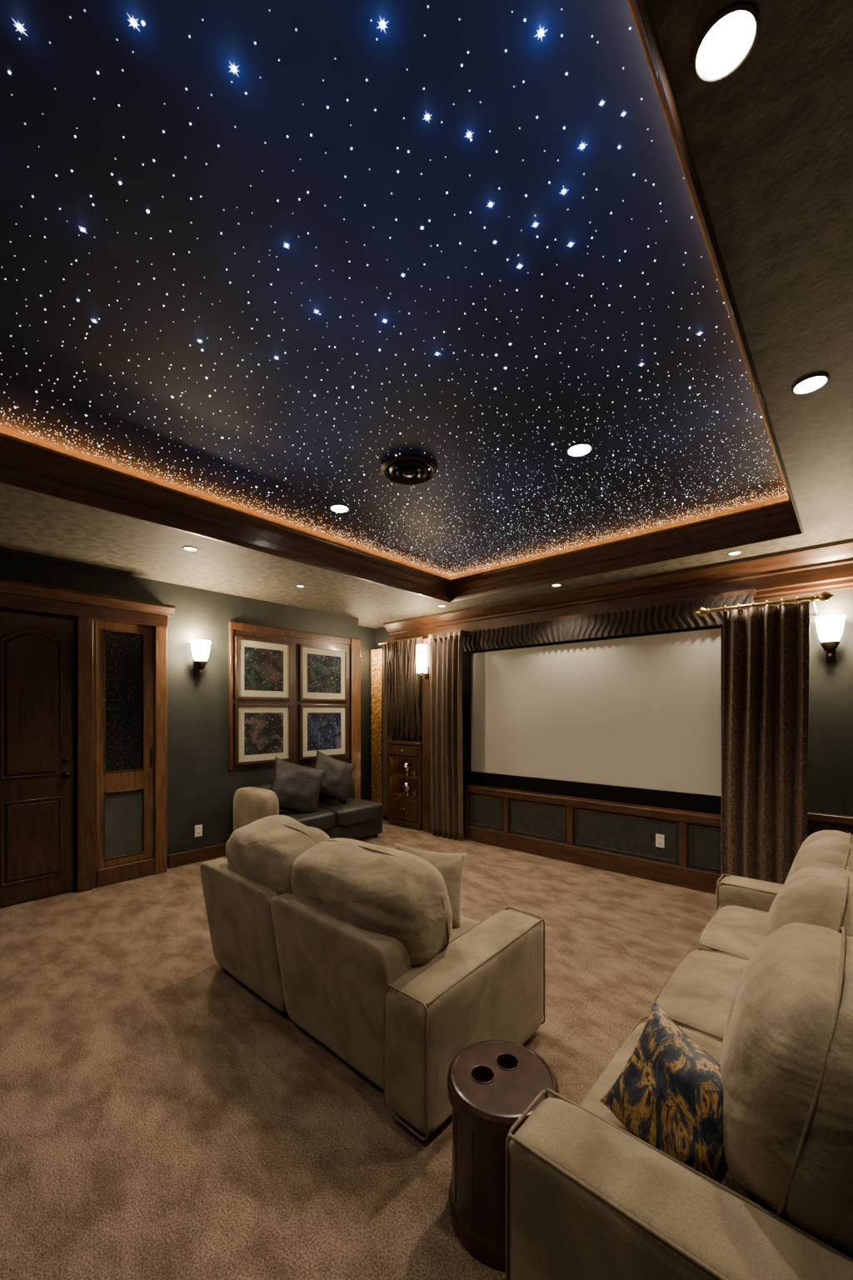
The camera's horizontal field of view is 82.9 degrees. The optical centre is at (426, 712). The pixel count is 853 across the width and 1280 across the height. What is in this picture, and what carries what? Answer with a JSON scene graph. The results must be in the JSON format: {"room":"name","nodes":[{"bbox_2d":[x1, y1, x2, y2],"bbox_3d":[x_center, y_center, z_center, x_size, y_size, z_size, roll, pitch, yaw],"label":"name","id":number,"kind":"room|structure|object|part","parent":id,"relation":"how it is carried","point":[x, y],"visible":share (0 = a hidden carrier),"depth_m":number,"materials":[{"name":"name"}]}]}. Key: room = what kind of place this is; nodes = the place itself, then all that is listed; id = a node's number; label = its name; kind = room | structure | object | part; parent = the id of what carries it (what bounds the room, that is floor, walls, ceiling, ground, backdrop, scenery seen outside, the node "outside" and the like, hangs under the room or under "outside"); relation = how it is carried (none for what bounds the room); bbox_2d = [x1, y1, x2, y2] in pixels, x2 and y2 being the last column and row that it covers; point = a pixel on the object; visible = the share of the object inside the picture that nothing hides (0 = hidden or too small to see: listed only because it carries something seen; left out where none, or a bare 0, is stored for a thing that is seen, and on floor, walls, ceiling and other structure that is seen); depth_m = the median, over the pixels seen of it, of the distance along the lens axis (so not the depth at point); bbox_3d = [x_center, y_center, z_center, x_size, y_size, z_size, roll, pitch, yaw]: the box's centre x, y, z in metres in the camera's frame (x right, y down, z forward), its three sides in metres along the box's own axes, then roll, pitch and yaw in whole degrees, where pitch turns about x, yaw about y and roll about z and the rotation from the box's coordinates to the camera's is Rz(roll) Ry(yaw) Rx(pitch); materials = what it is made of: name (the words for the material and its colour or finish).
{"room":"home theater","nodes":[
{"label":"home theater","id":0,"kind":"room"},
{"bbox_2d":[0,550,358,868],"bbox_3d":[-3.003,0.125,4.181,0.150,2.750,6.130,0,0,42],"label":"wall","id":1,"kind":"structure","parent":0,"point":[201,787],"depth_m":4.85,"materials":[{"name":"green paint"}]},
{"bbox_2d":[0,610,74,906],"bbox_3d":[-3.266,0.355,3.675,0.127,2.270,0.965,0,0,42],"label":"leaf","id":2,"kind":"object","parent":1,"relation":"attached to","point":[61,629],"depth_m":3.93,"materials":[{"name":"brown wood"}]},
{"bbox_2d":[0,629,62,779],"bbox_3d":[-3.134,-0.074,3.835,0.020,1.172,0.388,0,0,42],"label":"bead","id":3,"kind":"object","parent":2,"relation":"attached to","point":[2,639],"visible":1,"depth_m":3.77,"materials":[{"name":"brown wood"}]},
{"bbox_2d":[0,795,62,886],"bbox_3d":[-3.134,1.010,3.835,0.020,0.644,0.384,0,0,42],"label":"bead","id":4,"kind":"object","parent":2,"relation":"attached to","point":[59,797],"visible":1,"depth_m":3.81,"materials":[{"name":"brown wood"}]},
{"bbox_2d":[5,634,57,880],"bbox_3d":[-3.280,0.340,3.663,0.017,1.920,0.770,0,0,42],"label":"panel","id":5,"kind":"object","parent":2,"relation":"attached to","point":[31,659],"depth_m":3.82,"materials":[{"name":"brown wood"}]},
{"bbox_3d":[-3.130,-0.070,3.831,0.017,1.100,0.320,0,0,42],"label":"panel","id":6,"kind":"part","parent":5,"relation":"part of","materials":[{"name":"brown wood"}]},
{"bbox_3d":[-3.130,1.010,3.831,0.017,0.580,0.320,0,0,42],"label":"panel","id":7,"kind":"part","parent":5,"relation":"part of","materials":[{"name":"brown wood"}]},
{"bbox_2d":[62,758,69,763],"bbox_3d":[-2.986,0.400,3.991,0.018,0.044,0.044,0,0,42],"label":"deadbolt","id":8,"kind":"object","parent":2,"relation":"attached to","point":[64,760],"visible":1,"depth_m":3.98,"materials":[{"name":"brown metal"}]},
{"bbox_3d":[-2.965,0.520,3.972,0.074,0.060,0.060,0,0,42],"label":"knob","id":9,"kind":"part","parent":2,"relation":"part of","materials":[{"name":"black metal"}]},
{"bbox_2d":[74,616,93,892],"bbox_3d":[-2.905,0.350,4.087,0.120,2.300,0.110,0,0,42],"label":"door frame","id":10,"kind":"structure","parent":1,"relation":"attached to","point":[83,627],"depth_m":4.04,"materials":[{"name":"brown wood"}]},
{"bbox_2d":[0,592,168,627],"bbox_3d":[-3.086,-0.855,3.885,0.120,0.110,1.840,0,0,42],"label":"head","id":11,"kind":"object","parent":1,"relation":"attached to","point":[7,601],"visible":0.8,"depth_m":4.01},
{"bbox_2d":[0,578,174,617],"bbox_3d":[-3.057,-0.955,3.873,0.180,0.090,1.900,0,0,42],"label":"crown molding","id":12,"kind":"structure","parent":1,"relation":"attached to","point":[7,586],"depth_m":4.00,"materials":[{"name":"brown wood"}]},
{"bbox_2d":[93,619,96,888],"bbox_3d":[-2.868,0.350,4.151,0.090,2.300,0.035,0,0,42],"label":"fillet","id":13,"kind":"object","parent":1,"relation":"attached to","point":[94,620],"visible":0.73,"depth_m":4.12,"materials":[{"name":"brown wood"}]},
{"bbox_2d":[96,620,153,869],"bbox_3d":[-2.716,0.275,4.343,0.060,2.150,0.455,0,0,42],"label":"door","id":14,"kind":"structure","parent":1,"relation":"in","point":[135,779],"depth_m":4.34,"materials":[{"name":"brown wood"}]},
{"bbox_3d":[-2.733,-0.100,4.344,0.025,1.240,0.310,0,0,42],"label":"seeded glass","id":15,"kind":"part","parent":14,"relation":"part of","materials":[{"name":"black glass"}]},
{"bbox_2d":[105,789,142,858],"bbox_3d":[-2.731,0.990,4.342,0.030,0.580,0.310,0,0,42],"label":"insert","id":16,"kind":"object","parent":14,"relation":"in","point":[123,810],"visible":0.79,"depth_m":4.33,"materials":[{"name":"grey fabric"}]},
{"bbox_2d":[104,629,144,772],"bbox_3d":[-2.699,-0.100,4.314,0.012,1.248,0.318,0,0,42],"label":"bead","id":17,"kind":"object","parent":14,"relation":"attached to","point":[104,629],"visible":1,"depth_m":4.30,"materials":[{"name":"brown wood"}]},
{"bbox_2d":[104,788,144,859],"bbox_3d":[-2.699,0.990,4.314,0.012,0.588,0.318,0,0,42],"label":"bead","id":18,"kind":"object","parent":14,"relation":"attached to","point":[139,788],"visible":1,"depth_m":4.30,"materials":[{"name":"brown wood"}]},
{"bbox_2d":[150,749,152,766],"bbox_3d":[-2.547,0.420,4.464,0.039,0.170,0.012,0,0,42],"label":"latch","id":19,"kind":"object","parent":14,"relation":"attached to","point":[150,749],"visible":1,"depth_m":4.45,"materials":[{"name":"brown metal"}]},
{"bbox_2d":[153,625,166,874],"bbox_3d":[-2.513,0.350,4.534,0.110,2.300,0.100,0,0,42],"label":"door trim","id":20,"kind":"structure","parent":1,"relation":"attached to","point":[159,632],"depth_m":4.49,"materials":[{"name":"brown wood"}]},
{"bbox_2d":[168,843,226,868],"bbox_3d":[-1.748,1.435,5.453,0.025,0.130,2.200,0,0,42],"label":"baseboard","id":21,"kind":"structure","parent":1,"relation":"attached to","point":[175,860],"depth_m":4.82,"materials":[{"name":"brown wood"}]},
{"bbox_2d":[195,824,202,837],"bbox_3d":[-2.294,1.190,4.855,0.008,0.116,0.072,0,0,42],"label":"wall outlet","id":22,"kind":"object","parent":1,"relation":"attached to","point":[198,828],"visible":1,"depth_m":4.85,"materials":[{"name":"white plastic"}]},
{"bbox_2d":[190,639,210,676],"bbox_3d":[-2.238,-0.532,4.778,0.194,0.351,0.189,0,0,42],"label":"wall sconce","id":23,"kind":"object","parent":1,"relation":"attached to","point":[200,648],"visible":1,"depth_m":4.72,"materials":[{"name":"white glass"}]},
{"bbox_3d":[-2.236,-0.607,4.776,0.189,0.201,0.189,0,0,42],"label":"lamp shade","id":24,"kind":"part","parent":23,"relation":"part of","materials":[{"name":"white glass"}]},
{"bbox_2d":[228,620,350,770],"bbox_3d":[-1.535,-0.175,5.676,0.045,1.570,1.615,0,0,42],"label":"picture frame","id":25,"kind":"object","parent":1,"relation":"attached to","point":[232,625],"visible":1,"depth_m":5.13,"materials":[{"name":"brown wood"}]},
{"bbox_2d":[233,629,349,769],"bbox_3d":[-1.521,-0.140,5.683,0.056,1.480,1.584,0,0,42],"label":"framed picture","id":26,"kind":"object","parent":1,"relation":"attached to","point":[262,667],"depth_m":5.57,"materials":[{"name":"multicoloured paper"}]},
{"bbox_3d":[-1.800,0.230,5.355,0.035,0.660,0.675,0,0,42],"label":"framed picture","id":27,"kind":"part","parent":26,"relation":"part of"},
{"bbox_2d":[244,646,283,691],"bbox_3d":[-1.799,-0.475,5.355,0.002,0.466,0.471,0,0,42],"label":"print","id":28,"kind":"object","parent":26,"relation":"attached to","point":[263,666],"depth_m":5.35},
{"bbox_2d":[244,712,283,754],"bbox_3d":[-1.799,0.230,5.355,0.002,0.456,0.471,0,0,42],"label":"print","id":29,"kind":"object","parent":26,"relation":"attached to","point":[263,732],"depth_m":5.35},
{"bbox_3d":[-1.534,-0.140,5.695,0.020,1.480,1.584,0,0,42],"label":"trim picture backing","id":30,"kind":"part","parent":26,"relation":"part of","materials":[{"name":"brown wood"}]},
{"bbox_3d":[-1.259,-0.475,5.961,0.035,0.670,0.710,0,0,42],"label":"framed picture","id":31,"kind":"part","parent":26,"relation":"part of"},
{"bbox_3d":[-1.259,0.230,5.961,0.035,0.660,0.710,0,0,42],"label":"framed picture","id":32,"kind":"part","parent":26,"relation":"part of"},
{"bbox_2d":[307,653,341,693],"bbox_3d":[-1.258,-0.475,5.960,0.002,0.466,0.506,0,0,42],"label":"print","id":33,"kind":"object","parent":26,"relation":"attached to","point":[324,670],"depth_m":5.96},
{"bbox_2d":[307,712,341,750],"bbox_3d":[-1.258,0.230,5.960,0.002,0.456,0.506,0,0,42],"label":"print","id":34,"kind":"object","parent":26,"relation":"attached to","point":[324,729],"depth_m":5.96},
{"bbox_2d":[349,638,360,799],"bbox_3d":[-0.939,0.270,6.339,0.050,2.460,0.160,0,0,42],"label":"trim","id":35,"kind":"structure","parent":1,"relation":"attached to","point":[355,647],"depth_m":6.32,"materials":[{"name":"brown wood"}]},
{"bbox_2d":[0,819,715,1279],"bbox_3d":[-0.661,1.550,2.636,6.700,0.100,6.950,0,0,42],"label":"floor","id":36,"kind":"structure","parent":0,"point":[161,1118],"depth_m":1.94,"materials":[{"name":"carpet"}]},
{"bbox_2d":[96,857,154,887],"bbox_3d":[-2.701,1.425,4.330,0.100,0.150,0.455,0,0,42],"label":"plinth","id":37,"kind":"object","parent":36,"relation":"on","point":[110,875],"visible":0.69,"depth_m":4.29,"materials":[{"name":"brown wood"}]},
{"bbox_2d":[233,750,382,839],"bbox_3d":[-1.277,0.968,5.406,0.713,1.064,1.602,0,0,42],"label":"settee","id":38,"kind":"object","parent":36,"relation":"on","point":[322,797],"visible":0.79,"depth_m":5.20,"materials":[{"name":"black leather"}]},
{"bbox_3d":[-1.733,1.100,4.890,0.641,0.662,0.223,0,0,42],"label":"arm","id":39,"kind":"part","parent":38,"relation":"part of"},
{"bbox_2d":[270,756,326,813],"bbox_3d":[-1.404,0.810,5.187,0.715,0.672,0.257,0,0,-28],"label":"cushion","id":40,"kind":"object","parent":38,"relation":"on","point":[297,788],"depth_m":5.12,"materials":[{"name":"black fabric"}]},
{"bbox_2d":[279,807,335,830],"bbox_3d":[-1.411,1.170,5.218,0.662,0.205,0.664,0,0,42],"label":"seat cushion","id":41,"kind":"object","parent":38,"relation":"on","point":[324,819],"depth_m":5.10,"materials":[{"name":"black leather"}]},
{"bbox_2d":[314,750,355,804],"bbox_3d":[-1.109,0.760,5.634,0.671,0.648,0.247,0,0,-30],"label":"cushion","id":42,"kind":"object","parent":38,"relation":"on","point":[337,773],"depth_m":5.59,"materials":[{"name":"black fabric"}]},
{"bbox_2d":[317,798,382,826],"bbox_3d":[-0.957,1.170,5.725,0.662,0.205,0.682,0,0,42],"label":"seat cushion","id":43,"kind":"object","parent":38,"relation":"on","point":[354,812],"depth_m":5.53,"materials":[{"name":"black leather"}]},
{"bbox_2d":[200,815,544,1140],"bbox_3d":[-0.384,1.038,2.511,1.764,0.924,0.871,0,0,42],"label":"loveseat","id":44,"kind":"object","parent":36,"relation":"on","point":[369,949],"visible":0.98,"depth_m":1.98,"materials":[{"name":"beige fabric"}]},
{"bbox_3d":[-0.946,1.155,2.588,0.772,0.623,0.234,0,0,42],"label":"panel","id":45,"kind":"part","parent":44,"relation":"part of","materials":[{"name":"beige fabric"}]},
{"bbox_2d":[225,815,330,894],"bbox_3d":[-0.764,0.821,2.589,0.773,0.490,0.418,0,0,42],"label":"cushion","id":46,"kind":"object","parent":44,"relation":"on","point":[265,853],"depth_m":2.40,"materials":[{"name":"beige fabric"}]},
{"bbox_3d":[-0.371,1.155,2.075,0.778,0.622,0.235,0,0,42],"label":"panel","id":47,"kind":"part","parent":44,"relation":"part of","materials":[{"name":"beige fabric"}]},
{"bbox_2d":[290,838,452,966],"bbox_3d":[-0.261,0.827,2.144,0.813,0.474,0.423,0,0,42],"label":"cushion","id":48,"kind":"object","parent":44,"relation":"on","point":[397,900],"depth_m":1.92,"materials":[{"name":"beige fabric"}]},
{"bbox_2d":[395,843,467,928],"bbox_3d":[0.007,0.870,2.411,0.427,0.413,0.203,0,0,-5],"label":"cushion","id":49,"kind":"object","parent":44,"relation":"on","point":[451,866],"depth_m":2.40,"materials":[{"name":"beige fabric"}]},
{"bbox_2d":[449,915,479,940],"bbox_3d":[-0.081,1.145,2.352,0.659,0.196,0.663,0,0,42],"label":"seat cushion","id":50,"kind":"object","parent":44,"relation":"on","point":[466,923],"depth_m":2.36,"materials":[{"name":"beige fabric"}]},
{"bbox_3d":[0.198,1.208,2.007,0.224,0.505,0.847,0,0,42],"label":"arm","id":51,"kind":"part","parent":44,"relation":"part of"},
{"bbox_2d":[371,648,382,804],"bbox_3d":[-0.671,0.280,6.999,0.330,2.400,0.060,0,0,42],"label":"column","id":52,"kind":"structure","parent":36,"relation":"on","point":[377,654],"depth_m":7.00,"materials":[{"name":"tile"}]},
{"bbox_2d":[381,645,392,819],"bbox_3d":[-0.545,0.273,6.685,0.076,2.425,0.236,0,0,-43],"label":"panel","id":53,"kind":"object","parent":36,"relation":"on","point":[385,685],"visible":0.59,"depth_m":6.71,"materials":[{"name":"brown wood"}]},
{"bbox_2d":[386,740,422,830],"bbox_3d":[-0.203,0.940,6.423,0.615,1.120,0.384,0,0,42],"label":"display cabinet","id":54,"kind":"object","parent":36,"relation":"on","point":[405,757],"visible":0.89,"depth_m":6.34,"materials":[{"name":"brown wood"}]},
{"bbox_3d":[-0.298,0.495,6.306,0.500,0.130,0.035,0,0,42],"label":"drawer","id":55,"kind":"part","parent":54,"relation":"part of","materials":[{"name":"brown wood"}]},
{"bbox_2d":[412,790,417,796],"bbox_3d":[-0.152,1.054,6.266,0.068,0.072,0.068,0,0,42],"label":"cup","id":56,"kind":"object","parent":54,"relation":"on","point":[414,792],"depth_m":6.24,"materials":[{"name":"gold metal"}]},
{"bbox_2d":[412,770,417,776],"bbox_3d":[-0.152,0.794,6.266,0.068,0.072,0.068,0,0,42],"label":"cup","id":57,"kind":"object","parent":54,"relation":"on","point":[414,772],"depth_m":6.24,"materials":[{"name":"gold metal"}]},
{"bbox_2d":[447,1040,559,1270],"bbox_3d":[0.228,1.293,1.450,0.332,0.414,0.332,0,0,42],"label":"drum side table","id":58,"kind":"object","parent":36,"relation":"on","point":[491,1083],"visible":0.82,"depth_m":1.36,"materials":[{"name":"brown wood"}]},
{"bbox_2d":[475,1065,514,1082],"bbox_3d":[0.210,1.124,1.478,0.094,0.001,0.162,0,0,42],"label":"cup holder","id":59,"kind":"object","parent":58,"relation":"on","point":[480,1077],"depth_m":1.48,"materials":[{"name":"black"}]},
{"bbox_2d":[470,1053,519,1084],"bbox_3d":[0.210,1.089,1.478,0.101,0.004,0.169,0,0,42],"label":"cup holder","id":60,"kind":"object","parent":58,"relation":"on","point":[486,1062],"depth_m":1.48,"materials":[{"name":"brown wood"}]},
{"bbox_3d":[0.228,1.118,1.450,0.332,0.064,0.332,0,0,42],"label":"lid","id":61,"kind":"part","parent":58,"relation":"part of","materials":[{"name":"brown wood"}]},
{"bbox_2d":[464,784,721,894],"bbox_3d":[1.720,1.183,4.767,3.170,0.635,0.300,0,0,42],"label":"panelling","id":62,"kind":"object","parent":36,"relation":"on","point":[612,836],"visible":0.68,"depth_m":4.62,"materials":[{"name":"brown wood"}]},
{"bbox_3d":[1.728,0.902,4.760,3.150,0.075,0.300,0,0,42],"label":"rail","id":63,"kind":"part","parent":62,"relation":"part of","materials":[{"name":"brown wood"}]},
{"bbox_3d":[1.639,1.415,4.661,3.150,0.170,0.035,0,0,42],"label":"rail","id":64,"kind":"part","parent":62,"relation":"part of","materials":[{"name":"brown wood"}]},
{"bbox_2d":[655,833,664,848],"bbox_3d":[2.076,1.140,4.287,0.072,0.116,0.008,0,0,42],"label":"wall outlet","id":65,"kind":"object","parent":62,"relation":"attached to","point":[660,838],"visible":1,"depth_m":4.28,"materials":[{"name":"white plastic"}]},
{"bbox_2d":[505,830,852,1279],"bbox_3d":[1.303,1.016,1.685,0.907,0.969,2.393,0,0,42],"label":"sofa","id":66,"kind":"object","parent":36,"relation":"on","point":[715,1142],"visible":1,"depth_m":1.01,"materials":[{"name":"beige fabric"}]},
{"bbox_2d":[600,1000,728,1184],"bbox_3d":[0.589,0.910,1.127,0.368,0.355,0.185,0,0,42],"label":"patterned cushion","id":67,"kind":"object","parent":66,"relation":"on","point":[671,1094],"depth_m":1.09,"materials":[{"name":"fabric"}]},
{"bbox_3d":[0.571,1.205,0.871,0.902,0.513,0.203,0,0,42],"label":"arm","id":68,"kind":"part","parent":66,"relation":"part of"},
{"bbox_2d":[580,1021,782,1218],"bbox_3d":[0.803,1.140,1.246,0.681,0.205,0.666,0,0,42],"label":"seat cushion","id":69,"kind":"object","parent":66,"relation":"on","point":[712,1043],"depth_m":1.42,"materials":[{"name":"beige fabric"}]},
{"bbox_2d":[655,950,748,1042],"bbox_3d":[1.247,1.141,1.738,0.685,0.204,0.662,0,0,42],"label":"seat cushion","id":70,"kind":"object","parent":66,"relation":"on","point":[698,995],"depth_m":1.81,"materials":[{"name":"beige fabric"}]},
{"bbox_2d":[698,905,769,960],"bbox_3d":[1.688,1.139,2.232,0.682,0.205,0.659,0,0,42],"label":"seat cushion","id":71,"kind":"object","parent":66,"relation":"on","point":[737,931],"depth_m":2.30,"materials":[{"name":"beige fabric"}]},
{"bbox_3d":[2.031,1.205,2.503,0.902,0.513,0.203,0,0,42],"label":"arm","id":72,"kind":"part","parent":66,"relation":"part of"},
{"bbox_2d":[720,923,852,1259],"bbox_3d":[0.931,0.813,1.131,0.417,0.535,0.714,0,0,42],"label":"cushion","id":73,"kind":"object","parent":66,"relation":"on","point":[787,1062],"depth_m":0.93,"materials":[{"name":"beige fabric"}]},
{"bbox_2d":[765,861,852,938],"bbox_3d":[1.376,0.806,1.618,0.404,0.549,0.706,0,0,42],"label":"cushion","id":74,"kind":"object","parent":66,"relation":"on","point":[819,893],"depth_m":1.51,"materials":[{"name":"beige fabric"}]},
{"bbox_2d":[785,830,852,883],"bbox_3d":[1.813,0.809,2.125,0.432,0.539,0.702,0,0,42],"label":"cushion","id":75,"kind":"object","parent":66,"relation":"on","point":[835,847],"depth_m":2.01,"materials":[{"name":"beige fabric"}]},
{"bbox_2d":[358,625,375,800],"bbox_3d":[-0.975,0.125,6.861,0.400,2.750,0.770,0,0,42],"label":"wall","id":76,"kind":"structure","parent":0,"point":[367,635],"depth_m":7.04,"materials":[{"name":"green paint"}]},
{"bbox_2d":[0,0,852,628],"bbox_3d":[-0.624,-1.435,2.603,6.600,0.370,6.950,0,0,42],"label":"ceiling","id":77,"kind":"structure","parent":0,"point":[771,141],"depth_m":1.48,"materials":[{"name":"paint"}]},
{"bbox_2d":[183,545,197,550],"bbox_3d":[-1.799,-1.246,3.674,0.101,0.008,0.101,0,0,42],"label":"recessed light","id":78,"kind":"object","parent":77,"relation":"in","point":[187,547],"visible":1,"depth_m":3.66,"materials":[{"name":"beige"}]},
{"bbox_2d":[330,504,349,512],"bbox_3d":[-0.626,-1.466,3.471,0.139,0.008,0.139,0,0,42],"label":"recessed light","id":79,"kind":"object","parent":77,"relation":"in","point":[335,507],"visible":1,"depth_m":3.46,"materials":[{"name":"beige"}]},
{"bbox_2d":[0,5,787,575],"bbox_3d":[-0.358,-1.466,2.297,2.957,0.008,5.224,0,0,42],"label":"stars","id":80,"kind":"object","parent":77,"relation":"attached to","point":[382,24],"visible":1,"depth_m":2.00,"materials":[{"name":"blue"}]},
{"bbox_2d":[0,0,788,578],"bbox_3d":[-0.376,-1.545,2.288,3.050,0.150,5.310,0,0,42],"label":"ceiling panel","id":81,"kind":"object","parent":77,"relation":"attached to","point":[164,62],"depth_m":1.61,"materials":[{"name":"paint"}]},
{"bbox_2d":[380,454,437,484],"bbox_3d":[-0.106,-1.449,2.912,0.340,0.039,0.340,0,0,42],"label":"ceiling air vent","id":82,"kind":"object","parent":81,"relation":"attached to","point":[407,469],"depth_m":2.87,"materials":[{"name":"black metal"}]},
{"bbox_2d":[0,0,804,602],"bbox_3d":[-0.412,-1.323,2.320,3.153,0.236,5.510,0,0,42],"label":"crown molding","id":83,"kind":"structure","parent":77,"relation":"attached to","point":[24,464],"depth_m":3.34,"materials":[{"name":"brown wood"}]},
{"bbox_2d":[551,583,561,586],"bbox_3d":[1.273,-1.246,4.724,0.090,0.008,0.090,0,0,42],"label":"recessed light","id":84,"kind":"object","parent":77,"relation":"in","point":[557,584],"visible":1,"depth_m":4.71,"materials":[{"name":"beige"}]},
{"bbox_2d":[566,442,592,456],"bbox_3d":[0.855,-1.466,2.696,0.139,0.008,0.139,0,0,42],"label":"recessed light","id":85,"kind":"object","parent":77,"relation":"in","point":[582,448],"visible":1,"depth_m":2.69,"materials":[{"name":"beige"}]},
{"bbox_2d":[692,2,759,83],"bbox_3d":[0.559,-1.246,0.902,0.108,0.008,0.108,0,0,42],"label":"recessed light","id":86,"kind":"object","parent":77,"relation":"in","point":[727,42],"visible":1,"depth_m":0.90,"materials":[{"name":"beige"}]},
{"bbox_2d":[728,550,741,554],"bbox_3d":[2.412,-1.246,3.773,0.090,0.008,0.090,0,0,42],"label":"recessed light","id":87,"kind":"object","parent":77,"relation":"in","point":[735,552],"visible":1,"depth_m":3.76,"materials":[{"name":"beige"}]},
{"bbox_2d":[791,373,829,394],"bbox_3d":[1.459,-1.246,1.834,0.112,0.008,0.112,0,0,42],"label":"recessed light","id":88,"kind":"object","parent":77,"relation":"in","point":[811,383],"visible":1,"depth_m":1.83,"materials":[{"name":"beige"}]},
{"bbox_2d":[375,589,852,831],"bbox_3d":[1.643,0.125,5.138,6.600,2.750,0.150,0,0,42],"label":"wall","id":89,"kind":"structure","parent":0,"point":[831,701],"depth_m":3.72,"materials":[{"name":"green paint"}]},
{"bbox_2d":[378,636,422,739],"bbox_3d":[-0.360,-0.307,6.394,0.801,1.314,0.122,0,0,42],"label":"curtain","id":90,"kind":"object","parent":89,"relation":"hanging from","point":[404,685],"visible":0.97,"depth_m":6.31,"materials":[{"name":"brown fabric"}]},
{"bbox_2d":[416,644,429,679],"bbox_3d":[-0.047,-0.628,5.994,0.132,0.420,0.166,0,0,42],"label":"wall sconce","id":91,"kind":"object","parent":89,"relation":"attached to","point":[422,668],"visible":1,"depth_m":5.93,"materials":[{"name":"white glass"}]},
{"bbox_2d":[422,638,430,832],"bbox_3d":[0.118,0.285,6.179,0.180,2.430,0.330,0,0,42],"label":"pilaster","id":92,"kind":"object","parent":89,"relation":"attached to","point":[426,682],"depth_m":6.06,"materials":[{"name":"brown wood"}]},
{"bbox_2d":[429,630,470,840],"bbox_3d":[0.265,0.263,5.818,0.520,2.445,0.213,0,0,42],"label":"curtain","id":93,"kind":"object","parent":89,"relation":"hanging from","point":[446,648],"visible":1,"depth_m":5.77,"materials":[{"name":"brown fabric"}]},
{"bbox_2d":[462,625,723,814],"bbox_3d":[1.558,-0.030,5.013,2.960,1.780,0.150,0,0,42],"label":"projector screen","id":94,"kind":"object","parent":89,"relation":"attached to","point":[637,718],"visible":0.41,"depth_m":4.75,"materials":[{"name":"fabric"}]},
{"bbox_2d":[462,588,755,651],"bbox_3d":[1.422,-0.867,5.018,3.348,0.266,0.083,0,0,42],"label":"valance","id":95,"kind":"object","parent":89,"relation":"attached to","point":[678,613],"visible":0.79,"depth_m":4.65,"materials":[{"name":"fabric"}]},
{"bbox_2d":[383,538,852,644],"bbox_3d":[1.669,-1.090,4.860,5.890,0.320,0.230,0,0,42],"label":"trim","id":96,"kind":"structure","parent":89,"relation":"attached to","point":[828,567],"depth_m":4.29,"materials":[{"name":"brown wood"}]},
{"bbox_3d":[1.669,-1.090,4.860,5.890,0.320,0.230,0,0,42],"label":"crown","id":97,"kind":"part","parent":96,"relation":"part of","materials":[{"name":"brown wood"}]},
{"bbox_2d":[695,591,834,884],"bbox_3d":[2.656,0.315,3.811,0.870,2.340,0.477,0,0,42],"label":"curtain","id":98,"kind":"object","parent":89,"relation":"attached to","point":[767,649],"visible":0.9,"depth_m":3.62,"materials":[{"name":"brown fabric"}]},
{"bbox_3d":[2.529,-0.820,3.668,0.720,0.028,0.028,0,0,42],"label":"rod","id":99,"kind":"part","parent":98,"relation":"part of","materials":[{"name":"gold metal"}]},
{"bbox_2d":[815,614,845,662],"bbox_3d":[3.053,-0.556,3.649,0.180,0.336,0.190,0,0,42],"label":"wall sconce","id":100,"kind":"object","parent":89,"relation":"attached to","point":[830,627],"visible":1,"depth_m":3.60,"materials":[{"name":"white glass"}]},
{"bbox_3d":[3.050,-0.627,3.645,0.180,0.192,0.180,0,0,42],"label":"lamp shade","id":101,"kind":"part","parent":100,"relation":"part of","materials":[{"name":"white glass"}]},
{"bbox_2d":[807,811,852,837],"bbox_3d":[3.450,1.140,3.371,1.250,0.720,0.075,0,0,42],"label":"trim","id":102,"kind":"structure","parent":89,"relation":"attached to","point":[817,822],"depth_m":3.69,"materials":[{"name":"brown wood"}]}
]}

